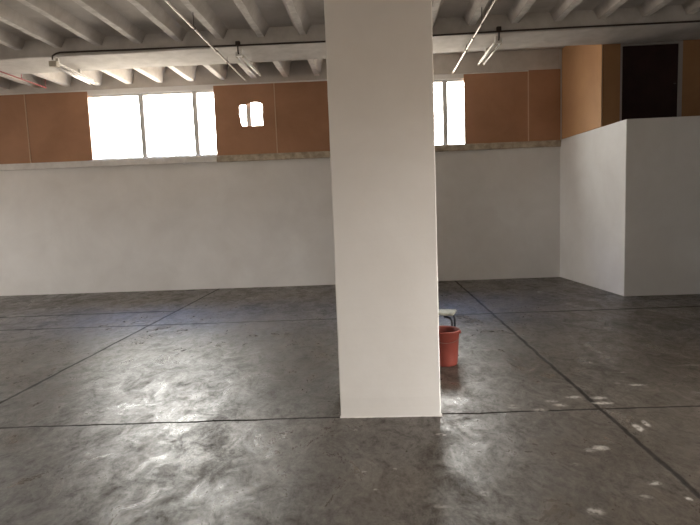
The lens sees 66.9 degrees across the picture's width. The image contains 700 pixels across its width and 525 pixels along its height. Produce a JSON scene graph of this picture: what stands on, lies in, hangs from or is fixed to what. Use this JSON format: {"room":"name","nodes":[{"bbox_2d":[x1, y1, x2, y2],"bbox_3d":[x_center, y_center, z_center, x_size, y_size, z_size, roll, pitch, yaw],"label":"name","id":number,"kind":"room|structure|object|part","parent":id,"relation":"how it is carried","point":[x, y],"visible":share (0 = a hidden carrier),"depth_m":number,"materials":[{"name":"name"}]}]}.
{"room":"empty warehouse","nodes":[
{"label":"empty warehouse","id":0,"kind":"room"},
{"bbox_2d":[0,48,602,295],"bbox_3d":[-2.547,-1.735,11.045,24.600,4.540,0.300,-2,6,2],"label":"wall","id":1,"kind":"structure","parent":0,"point":[266,223],"depth_m":10.97,"materials":[{"name":"white paint"}]},
{"bbox_2d":[0,94,30,163],"bbox_3d":[-7.994,-2.691,10.903,2.793,1.380,0.020,-2,6,2],"label":"panel","id":2,"kind":"object","parent":1,"relation":"attached to","point":[14,135],"visible":1,"depth_m":10.87,"materials":[{"name":"brown wood"}]},
{"bbox_2d":[25,92,92,162],"bbox_3d":[-5.955,-2.763,10.851,1.286,1.380,0.015,-2,6,1],"label":"panel","id":3,"kind":"object","parent":1,"relation":"attached to","point":[59,130],"visible":1,"depth_m":10.84,"materials":[{"name":"brown wood"}]},
{"bbox_2d":[0,155,216,170],"bbox_3d":[-8.586,-1.913,10.999,11.750,0.130,0.095,-2,6,2],"label":"trim","id":4,"kind":"structure","parent":1,"relation":"attached to","point":[192,159],"depth_m":10.86,"materials":[{"name":"grey concrete"}]},
{"bbox_2d":[88,90,251,160],"bbox_3d":[-3.192,-2.828,10.859,4.500,1.320,0.070,-2,6,2],"label":"window","id":5,"kind":"structure","parent":1,"relation":"in","point":[194,93],"depth_m":10.83,"materials":[{"name":"grey metal"}]},
{"bbox_2d":[213,83,277,155],"bbox_3d":[-2.120,-2.895,10.745,1.252,1.386,0.020,-2,6,2],"label":"panel","id":6,"kind":"object","parent":1,"relation":"attached to","point":[232,138],"visible":1,"depth_m":10.75,"materials":[{"name":"brown wood"}]},
{"bbox_2d":[0,49,558,93],"bbox_3d":[-5.187,-3.704,10.751,18.680,0.385,0.012,-2,6,2],"label":"beam","id":7,"kind":"structure","parent":1,"relation":"attached to","point":[544,59],"depth_m":10.64,"materials":[{"name":"concrete"}]},
{"bbox_2d":[274,81,329,152],"bbox_3d":[-0.446,-2.954,10.703,2.098,1.386,0.016,-2,6,1],"label":"panel","id":8,"kind":"object","parent":1,"relation":"attached to","point":[302,113],"visible":0.58,"depth_m":10.71,"materials":[{"name":"brown wood"}]},
{"bbox_2d":[216,140,560,161],"bbox_3d":[0.754,-2.252,10.748,6.950,0.171,0.096,-2,6,2],"label":"trim","id":9,"kind":"structure","parent":1,"relation":"attached to","point":[549,143],"depth_m":10.68,"materials":[{"name":"concrete"}]},
{"bbox_2d":[434,79,463,144],"bbox_3d":[1.903,-3.008,10.723,2.400,1.320,0.070,-2,6,2],"label":"window","id":10,"kind":"structure","parent":1,"relation":"in","point":[444,82],"depth_m":10.68,"materials":[{"name":"grey metal"}]},
{"bbox_2d":[464,71,528,143],"bbox_3d":[2.932,-3.078,10.609,1.286,1.396,0.020,-2,6,2],"label":"panel","id":11,"kind":"object","parent":1,"relation":"attached to","point":[496,105],"visible":1,"depth_m":10.60,"materials":[{"name":"brown wood"}]},
{"bbox_2d":[529,69,559,140],"bbox_3d":[3.885,-3.122,10.585,0.625,1.416,0.016,-2,6,2],"label":"panel","id":12,"kind":"object","parent":1,"relation":"attached to","point":[544,85],"visible":1,"depth_m":10.58,"materials":[{"name":"brown wood"}]},
{"bbox_2d":[0,277,699,524],"bbox_3d":[-2.817,1.442,2.986,24.400,0.150,17.800,-2,6,3],"label":"floor","id":13,"kind":"structure","parent":0,"point":[564,401],"depth_m":3.99,"materials":[{"name":"concrete"}]},
{"bbox_2d":[324,0,441,417],"bbox_3d":[0.234,-1.147,4.083,0.759,4.550,0.753,-2,6,3],"label":"column","id":14,"kind":"structure","parent":13,"relation":"on","point":[380,77],"depth_m":3.79,"materials":[{"name":"white paint"}]},
{"bbox_2d":[438,309,456,326],"bbox_3d":[0.905,0.735,5.704,0.455,0.434,0.240,0,6,20],"label":"paint roller","id":15,"kind":"object","parent":13,"relation":"on","point":[446,313],"visible":0.36,"depth_m":5.57,"materials":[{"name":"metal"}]},
{"bbox_3d":[0.898,0.532,5.683,0.455,0.026,0.240,0,6,20],"label":"seat","id":16,"kind":"part","parent":15,"relation":"part of","materials":[{"name":"white fabric"}]},
{"bbox_3d":[1.037,0.752,5.561,0.099,0.393,0.023,0,6,20],"label":"leg","id":17,"kind":"part","parent":15,"relation":"part of","materials":[{"name":"black metal"}]},
{"bbox_2d":[439,326,461,366],"bbox_3d":[0.931,0.826,5.223,0.312,0.347,0.314,1,7,31],"label":"bucket","id":18,"kind":"object","parent":13,"relation":"on","point":[449,337],"visible":0.58,"depth_m":5.11,"materials":[{"name":"red plastic"}]},
{"bbox_2d":[0,0,699,89],"bbox_3d":[-2.986,-3.054,2.585,24.400,0.617,17.900,-2,6,3],"label":"ceiling","id":19,"kind":"structure","parent":0,"point":[31,31],"depth_m":8.11,"materials":[{"name":"concrete"}]},
{"bbox_2d":[0,71,45,87],"bbox_3d":[-5.891,-3.318,9.022,0.070,0.188,2.301,-2,6,4],"label":"pipe","id":20,"kind":"object","parent":19,"relation":"hanging from","point":[0,71],"visible":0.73,"depth_m":9.53,"materials":[{"name":"red"}]},
{"bbox_2d":[49,58,95,84],"bbox_3d":[-4.698,-3.251,9.005,0.124,0.164,1.265,-2,6,1],"label":"fluorescent ceiling light","id":21,"kind":"object","parent":19,"relation":"attached to","point":[54,64],"visible":1,"depth_m":8.86,"materials":[{"name":"white metal"}]},
{"bbox_2d":[164,0,246,80],"bbox_3d":[-2.331,-2.747,2.118,0.048,0.244,15.965,-2,6,3],"label":"ceiling pipe","id":22,"kind":"object","parent":19,"relation":"hanging from","point":[166,1],"visible":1,"depth_m":7.23,"materials":[{"name":"silver metal"}]},
{"bbox_2d":[235,45,260,76],"bbox_3d":[-1.703,-3.357,8.874,0.122,0.165,1.286,-2,6,4],"label":"fluorescent ceiling light","id":23,"kind":"object","parent":19,"relation":"hanging from","point":[239,53],"visible":1,"depth_m":8.69,"materials":[{"name":"white metal"}]},
{"bbox_2d":[52,20,699,59],"bbox_3d":[1.266,-3.478,8.107,11.998,0.144,0.050,-2,6,3],"label":"cable","id":24,"kind":"object","parent":19,"relation":"attached to","point":[498,28],"visible":0.9,"depth_m":8.11,"materials":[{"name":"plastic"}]},
{"bbox_2d":[452,0,496,72],"bbox_3d":[1.601,-2.886,2.018,0.048,0.244,16.135,-2,6,3],"label":"ceiling pipe","id":25,"kind":"object","parent":19,"relation":"hanging from","point":[494,1],"visible":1,"depth_m":7.65,"materials":[{"name":"silver metal"}]},
{"bbox_2d":[478,31,501,64],"bbox_3d":[2.287,-3.490,8.688,0.122,0.165,1.286,-2,6,2],"label":"fluorescent ceiling light","id":26,"kind":"object","parent":19,"relation":"hanging from","point":[498,40],"visible":1,"depth_m":8.49,"materials":[{"name":"white metal"}]},
{"bbox_2d":[560,116,699,295],"bbox_3d":[6.821,-1.046,9.462,5.195,2.780,2.510,-2,6,3],"label":"wall","id":27,"kind":"structure","parent":0,"point":[630,188],"depth_m":8.42,"materials":[{"name":"white paint"}]},
{"bbox_2d":[562,44,602,138],"bbox_3d":[4.239,-3.267,9.742,0.020,1.755,1.612,-2,6,-1],"label":"panel","id":28,"kind":"object","parent":27,"relation":"on","point":[581,64],"visible":0.76,"depth_m":9.70,"materials":[{"name":"brown wood"}]},
{"bbox_2d":[602,44,620,126],"bbox_3d":[4.412,-3.126,8.948,0.289,1.800,0.014,-2,6,3],"label":"panel","id":29,"kind":"object","parent":27,"relation":"attached to","point":[610,75],"visible":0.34,"depth_m":8.95,"materials":[{"name":"brown wood"}]},
{"bbox_2d":[620,41,682,120],"bbox_3d":[5.084,-2.770,8.974,1.024,1.837,0.082,-2,6,3],"label":"door","id":30,"kind":"structure","parent":27,"relation":"in","point":[651,72],"depth_m":8.94,"materials":[{"name":"black wood"}]},
{"bbox_2d":[681,39,699,116],"bbox_3d":[6.350,-3.192,8.875,1.538,1.800,0.014,-2,6,3],"label":"panel","id":31,"kind":"object","parent":27,"relation":"attached to","point":[690,74],"visible":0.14,"depth_m":8.91,"materials":[{"name":"brown wood"}]}
]}

